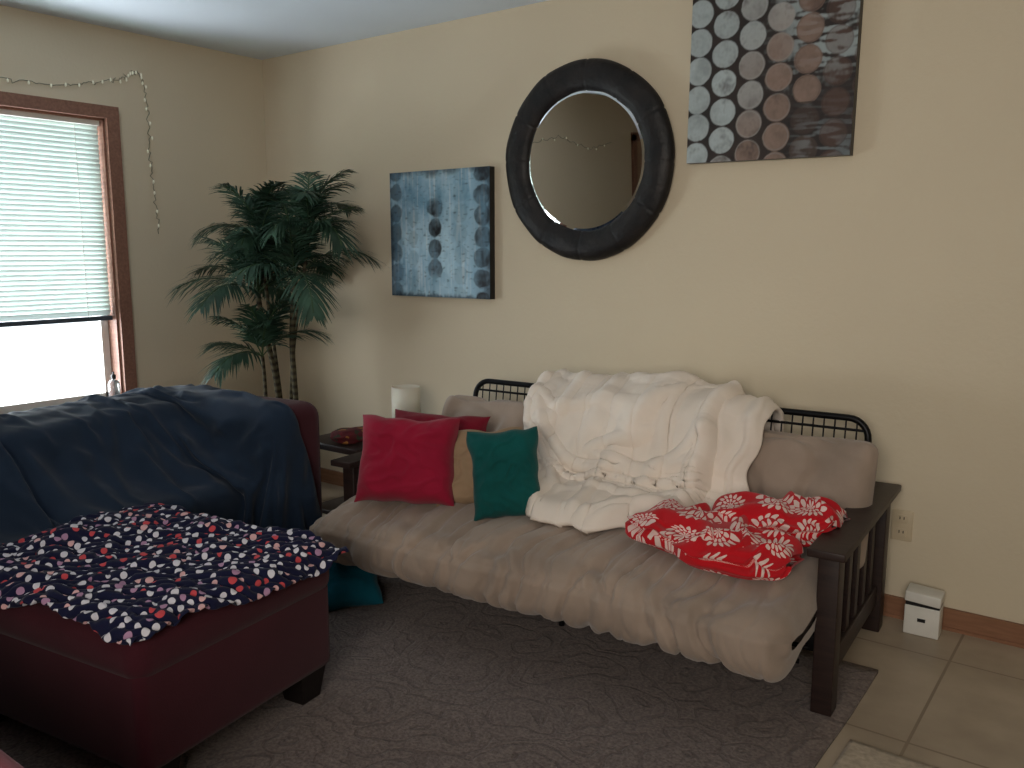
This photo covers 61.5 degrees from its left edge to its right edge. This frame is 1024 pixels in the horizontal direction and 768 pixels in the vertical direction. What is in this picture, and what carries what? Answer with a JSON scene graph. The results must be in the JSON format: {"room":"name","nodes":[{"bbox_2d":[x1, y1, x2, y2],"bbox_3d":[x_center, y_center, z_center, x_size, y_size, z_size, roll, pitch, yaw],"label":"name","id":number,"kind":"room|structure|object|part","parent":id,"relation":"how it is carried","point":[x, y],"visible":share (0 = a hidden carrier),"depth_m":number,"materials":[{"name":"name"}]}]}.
{"room":"living room","nodes":[
{"label":"living room","id":0,"kind":"room"},
{"bbox_2d":[0,5,274,414],"bbox_3d":[-3.048,-0.352,3.137,0.120,2.440,5.200,7,11,36],"label":"wall","id":1,"kind":"structure","parent":0,"point":[206,116],"depth_m":4.59,"materials":[{"name":"paint"}]},
{"bbox_2d":[0,106,123,414],"bbox_3d":[-2.484,-0.537,3.869,0.114,1.420,1.380,7,11,36],"label":"window","id":2,"kind":"structure","parent":1,"relation":"in","point":[113,325],"depth_m":4.38,"materials":[{"name":"brown wood"}]},
{"bbox_3d":[-2.515,-0.541,3.892,0.025,1.420,1.380,7,11,36],"label":"sash","id":3,"kind":"part","parent":2,"relation":"part of","materials":[{"name":"wood"}]},
{"bbox_2d":[0,109,112,326],"bbox_3d":[-2.467,-0.738,3.825,0.045,0.990,1.340,7,11,36],"label":"window blinds","id":4,"kind":"object","parent":2,"relation":"attached to","point":[53,260],"visible":1,"depth_m":4.14,"materials":[{"name":"grey plastic"}]},
{"bbox_3d":[-2.467,-1.214,3.751,0.045,0.025,1.340,7,11,36],"label":"head rail","id":5,"kind":"part","parent":4,"relation":"part of","materials":[{"name":"white plastic"}]},
{"bbox_3d":[-2.469,-0.260,3.901,0.034,0.022,1.340,7,11,36],"label":"rail","id":6,"kind":"part","parent":4,"relation":"part of","materials":[{"name":"plastic"}]},
{"bbox_2d":[0,91,137,392],"bbox_3d":[-2.427,-0.516,3.829,0.023,1.570,1.520,7,11,36],"label":"window frame","id":7,"kind":"structure","parent":1,"relation":"attached to","point":[110,114],"depth_m":4.34,"materials":[{"name":"brown wood"}]},
{"bbox_2d":[0,70,159,233],"bbox_3d":[-2.873,-0.990,3.150,0.015,0.818,3.388,7,11,36],"label":"fairy lights","id":8,"kind":"object","parent":1,"relation":"attached to","point":[136,72],"visible":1,"depth_m":4.38,"materials":[{"name":"clear metal"}]},
{"bbox_3d":[-2.453,0.183,3.958,0.160,0.030,1.560,7,11,36],"label":"sill","id":9,"kind":"structure","parent":1,"relation":"attached to","visible":0},
{"bbox_2d":[108,372,120,395],"bbox_3d":[-2.039,0.016,4.408,0.056,0.159,0.056,7,11,36],"label":"lotion bottle","id":10,"kind":"object","parent":9,"relation":"on","point":[113,385],"visible":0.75,"depth_m":4.39,"materials":[{"name":"white plastic"}]},
{"bbox_2d":[0,0,548,59],"bbox_3d":[-0.598,-1.325,1.131,6.400,0.100,5.600,7,11,36],"label":"ceiling","id":11,"kind":"structure","parent":0,"point":[257,29],"depth_m":4.03,"materials":[{"name":"paint"}]},
{"bbox_2d":[262,0,1023,623],"bbox_3d":[0.995,-0.398,3.431,6.240,2.440,0.120,7,11,36],"label":"wall","id":12,"kind":"structure","parent":0,"point":[882,284],"depth_m":3.36,"materials":[{"name":"paint"}]},
{"bbox_2d":[390,166,494,298],"bbox_3d":[-0.356,-0.748,4.298,0.655,0.625,0.039,7,11,36],"label":"canvas painting","id":13,"kind":"object","parent":12,"relation":"attached to","point":[443,221],"visible":1,"depth_m":4.26,"materials":[{"name":"fabric"}]},
{"bbox_2d":[506,58,674,260],"bbox_3d":[0.318,-0.965,3.736,0.848,0.848,0.115,7,11,38],"label":"round wall mirror","id":14,"kind":"object","parent":12,"relation":"attached to","point":[590,149],"visible":1,"depth_m":3.70,"materials":[{"name":"black leather"}]},
{"bbox_2d":[530,93,641,228],"bbox_3d":[0.310,-0.963,3.726,0.570,0.570,0.001,7,13,36],"label":"mirror glass","id":15,"kind":"object","parent":14,"relation":"attached to","point":[586,156],"depth_m":3.72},
{"bbox_2d":[321,468,1023,648],"bbox_3d":[0.954,0.776,3.558,6.000,0.080,0.017,7,11,36],"label":"baseboard","id":16,"kind":"structure","parent":12,"relation":"attached to","point":[1010,633],"depth_m":3.06,"materials":[{"name":"brown wood"}]},
{"bbox_2d":[687,0,863,163],"bbox_3d":[0.969,-1.183,3.227,0.648,0.678,0.039,7,11,36],"label":"canvas painting","id":17,"kind":"object","parent":12,"relation":"attached to","point":[770,79],"visible":1,"depth_m":3.21,"materials":[{"name":"fabric"}]},
{"bbox_2d":[890,509,913,541],"bbox_3d":[1.432,0.520,3.160,0.072,0.115,0.010,7,11,36],"label":"wall outlet","id":18,"kind":"object","parent":12,"relation":"attached to","point":[902,520],"visible":1,"depth_m":3.16,"materials":[{"name":"beige plastic"}]},
{"bbox_2d":[896,528,905,536],"bbox_3d":[1.431,0.546,3.162,0.034,0.030,0.004,7,11,36],"label":"socket","id":19,"kind":"object","parent":18,"relation":"attached to","point":[900,532],"depth_m":3.16,"materials":[{"name":"beige plastic"}]},
{"bbox_2d":[897,514,906,523],"bbox_3d":[1.431,0.494,3.154,0.034,0.030,0.004,7,11,36],"label":"socket","id":20,"kind":"object","parent":18,"relation":"attached to","point":[901,518],"depth_m":3.15,"materials":[{"name":"beige plastic"}]},
{"bbox_2d":[321,482,1023,767],"bbox_3d":[-0.598,1.185,1.522,6.400,0.100,5.600,7,11,36],"label":"floor","id":21,"kind":"structure","parent":0,"point":[954,700],"depth_m":2.61,"materials":[{"name":"tile"}]},
{"bbox_2d":[320,426,362,513],"bbox_3d":[-0.630,0.479,4.090,0.360,0.505,0.620,7,11,36],"label":"end table","id":22,"kind":"object","parent":21,"relation":"on","point":[326,443],"visible":0.02,"depth_m":3.83,"materials":[{"name":"brown wood"}]},
{"bbox_2d":[322,496,343,513],"bbox_3d":[-0.630,0.550,4.101,0.320,0.020,0.580,7,11,36],"label":"shelf","id":23,"kind":"object","parent":22,"relation":"attached to","point":[327,506],"depth_m":3.98,"materials":[{"name":"brown wood"}]},
{"bbox_2d":[330,427,362,444],"bbox_3d":[-0.725,0.229,3.836,0.181,0.063,0.143,-4,10,-27],"label":"pouch","id":24,"kind":"object","parent":22,"relation":"on","point":[352,435],"visible":0.9,"depth_m":3.78,"materials":[{"name":"red fabric"}]},
{"bbox_2d":[391,384,420,417],"bbox_3d":[-0.512,0.111,4.158,0.138,0.199,0.138,7,11,36],"label":"table lamp","id":25,"kind":"object","parent":22,"relation":"on","point":[406,397],"visible":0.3,"depth_m":4.10,"materials":[{"name":"white fabric"}]},
{"bbox_2d":[0,575,877,767],"bbox_3d":[-1.274,1.012,2.260,3.316,0.012,3.811,7,11,36],"label":"area rug","id":26,"kind":"object","parent":21,"relation":"on","point":[421,677],"visible":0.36,"depth_m":2.55,"materials":[{"name":"grey carpet"}]},
{"bbox_2d":[0,749,23,767],"bbox_3d":[-1.396,0.765,1.340,0.940,0.775,0.910,7,11,36],"label":"armchair","id":27,"kind":"object","parent":26,"relation":"on","point":[6,761],"visible":1,"depth_m":1.44,"materials":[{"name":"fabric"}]},
{"bbox_2d":[0,565,329,767],"bbox_3d":[-1.074,0.741,2.515,0.860,0.469,0.700,5,10,28],"label":"storage ottoman","id":28,"kind":"object","parent":26,"relation":"on","point":[146,705],"visible":0.55,"depth_m":2.18,"materials":[{"name":"red leather"}]},
{"bbox_3d":[-1.511,0.927,2.475,0.105,0.115,0.105,5,10,28],"label":"leg","id":29,"kind":"part","parent":28,"relation":"part of","materials":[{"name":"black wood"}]},
{"bbox_3d":[-0.898,0.979,2.142,0.105,0.115,0.105,5,10,28],"label":"leg","id":30,"kind":"part","parent":28,"relation":"part of","materials":[{"name":"black wood"}]},
{"bbox_2d":[0,565,328,678],"bbox_3d":[-1.074,0.574,2.489,0.860,0.130,0.700,5,10,28],"label":"cushion","id":31,"kind":"object","parent":28,"relation":"on","point":[47,633],"depth_m":2.16,"materials":[{"name":"red leather"}]},
{"bbox_2d":[0,494,343,653],"bbox_3d":[-1.073,0.491,2.462,0.931,0.102,0.764,5,10,31],"label":"blanket","id":32,"kind":"object","parent":28,"relation":"on","point":[130,572],"visible":1,"depth_m":2.35,"materials":[{"name":"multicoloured fabric"}]},
{"bbox_3d":[-0.638,0.906,2.609,0.105,0.115,0.105,5,10,28],"label":"leg","id":33,"kind":"part","parent":28,"relation":"part of","materials":[{"name":"black wood"}]},
{"bbox_2d":[165,169,386,399],"bbox_3d":[-1.209,-0.204,4.386,1.156,1.759,1.032,7,11,36],"label":"potted palm","id":34,"kind":"object","parent":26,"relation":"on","point":[276,239],"visible":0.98,"depth_m":4.26,"materials":[{"name":"plant"}]},
{"bbox_3d":[-1.252,0.145,4.424,0.063,0.583,0.039,3,9,19],"label":"stem","id":35,"kind":"part","parent":34,"relation":"part of","materials":[{"name":"plant"}]},
{"bbox_3d":[-1.261,-0.024,4.500,0.158,0.894,0.049,7,11,36],"label":"stem","id":36,"kind":"part","parent":34,"relation":"part of","materials":[{"name":"plant"}]},
{"bbox_3d":[-1.232,-0.169,4.498,0.034,1.183,0.209,-9,12,-44],"label":"stem","id":37,"kind":"part","parent":34,"relation":"part of","materials":[{"name":"plant"}]},
{"bbox_3d":[-1.125,-0.046,4.419,0.088,0.964,0.049,7,11,36],"label":"stem","id":38,"kind":"part","parent":34,"relation":"part of","materials":[{"name":"plant"}]},
{"bbox_3d":[-1.096,-0.175,4.404,0.138,1.222,0.118,7,11,36],"label":"stem","id":39,"kind":"part","parent":34,"relation":"part of","materials":[{"name":"plant"}]},
{"bbox_2d":[258,396,321,509],"bbox_3d":[-1.663,0.544,2.906,0.850,0.739,2.150,5,10,28],"label":"sofa","id":40,"kind":"object","parent":26,"relation":"on","point":[307,417],"visible":0.09,"depth_m":3.52,"materials":[{"name":"red leather"}]},
{"bbox_2d":[0,384,322,542],"bbox_3d":[-1.697,0.681,2.863,1.089,1.086,2.215,5,10,28],"label":"blanket","id":41,"kind":"object","parent":40,"relation":"on","point":[230,455],"visible":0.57,"depth_m":3.31,"materials":[{"name":"fabric"}]},
{"bbox_2d":[327,562,382,611],"bbox_3d":[-0.686,0.732,3.325,0.364,0.261,0.258,-2,9,-10],"label":"pillow","id":42,"kind":"object","parent":26,"relation":"on","point":[348,586],"visible":0.32,"depth_m":3.24,"materials":[{"name":"fabric"}]},
{"bbox_2d":[309,379,900,716],"bbox_3d":[0.256,0.481,3.173,1.980,0.782,1.158,6,11,33],"label":"futon sofa","id":43,"kind":"object","parent":21,"relation":"on","point":[639,593],"visible":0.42,"depth_m":2.72,"materials":[{"name":"beige fabric"}]},
{"bbox_3d":[-0.447,0.266,3.785,0.105,0.024,0.870,6,11,33],"label":"arm","id":44,"kind":"part","parent":43,"relation":"part of","materials":[{"name":"brown wood"}]},
{"bbox_3d":[-0.643,0.568,3.532,0.060,0.500,0.070,6,11,33],"label":"leg","id":45,"kind":"part","parent":43,"relation":"part of","materials":[{"name":"brown wood"}]},
{"bbox_2d":[354,414,459,505],"bbox_3d":[-0.387,0.281,3.188,0.375,0.317,0.238,1,9,9],"label":"throw pillow","id":46,"kind":"object","parent":43,"relation":"on","point":[404,460],"visible":1,"depth_m":3.11,"materials":[{"name":"fabric"}]},
{"bbox_2d":[395,409,490,431],"bbox_3d":[-0.299,0.267,3.388,0.406,0.300,0.212,2,9,15],"label":"throw pillow","id":47,"kind":"object","parent":43,"relation":"on","point":[466,422],"visible":0.16,"depth_m":3.38,"materials":[{"name":"fabric"}]},
{"bbox_2d":[436,427,521,506],"bbox_3d":[-0.122,0.309,3.208,0.318,0.287,0.209,0,9,0],"label":"throw pillow","id":48,"kind":"object","parent":43,"relation":"on","point":[462,485],"visible":0.25,"depth_m":3.15,"materials":[{"name":"fabric"}]},
{"bbox_2d":[466,426,539,520],"bbox_3d":[-0.025,0.318,3.042,0.272,0.327,0.165,-1,9,-3],"label":"throw pillow","id":49,"kind":"object","parent":43,"relation":"on","point":[505,464],"visible":0.93,"depth_m":2.99,"materials":[{"name":"fabric"}]},
{"bbox_3d":[0.206,0.581,3.058,1.765,0.256,0.889,6,11,33],"label":"mattress seat","id":50,"kind":"part","parent":43,"relation":"part of","materials":[{"name":"fabric"}]},
{"bbox_2d":[523,369,783,534],"bbox_3d":[0.399,0.208,3.162,1.029,0.478,0.857,6,11,33],"label":"comforter","id":51,"kind":"object","parent":43,"relation":"on","point":[611,448],"visible":0.94,"depth_m":3.10,"materials":[{"name":"fabric"}]},
{"bbox_3d":[0.437,0.332,3.336,1.805,0.428,0.237,6,11,33],"label":"mattress","id":52,"kind":"part","parent":43,"relation":"part of","materials":[{"name":"fabric"}]},
{"bbox_3d":[0.527,0.314,3.475,1.714,0.543,0.084,6,11,33],"label":"rail","id":53,"kind":"part","parent":43,"relation":"part of","materials":[{"name":"black metal"}]},
{"bbox_2d":[625,491,849,580],"bbox_3d":[0.680,0.437,2.673,0.615,0.184,0.514,6,11,33],"label":"floral blanket","id":54,"kind":"object","parent":43,"relation":"on","point":[747,535],"visible":0.98,"depth_m":2.57,"materials":[{"name":"red fabric"}]},
{"bbox_3d":[0.921,0.727,2.510,0.060,0.500,0.070,6,11,33],"label":"leg","id":55,"kind":"part","parent":43,"relation":"part of","materials":[{"name":"brown wood"}]},
{"bbox_3d":[1.117,0.425,2.763,0.105,0.024,0.870,6,11,33],"label":"arm","id":56,"kind":"part","parent":43,"relation":"part of","materials":[{"name":"brown wood"}]},
{"bbox_3d":[1.109,0.792,2.807,0.030,0.070,0.680,6,11,33],"label":"arm rail","id":57,"kind":"part","parent":43,"relation":"part of","materials":[{"name":"brown wood"}]},
{"bbox_3d":[1.307,0.637,3.087,0.060,0.500,0.070,6,11,33],"label":"leg","id":58,"kind":"part","parent":43,"relation":"part of","materials":[{"name":"brown wood"}]},
{"bbox_2d":[832,739,936,767],"bbox_3d":[0.931,1.090,1.759,0.752,0.017,1.038,7,11,36],"label":"floor mat","id":59,"kind":"object","parent":21,"relation":"on","point":[856,754],"visible":1,"depth_m":2.29,"materials":[{"name":"beige fabric"}]},
{"bbox_2d":[903,583,944,639],"bbox_3d":[1.470,0.809,3.070,0.119,0.163,0.084,6,11,34],"label":"gift box","id":60,"kind":"object","parent":21,"relation":"on","point":[923,610],"visible":1,"depth_m":3.04,"materials":[{"name":"cardboard"}]},
{"bbox_3d":[1.470,0.753,3.061,0.117,0.038,0.082,10,16,34],"label":"box lid","id":61,"kind":"part","parent":60,"relation":"part of","materials":[{"name":"white cardboard"}]}
]}

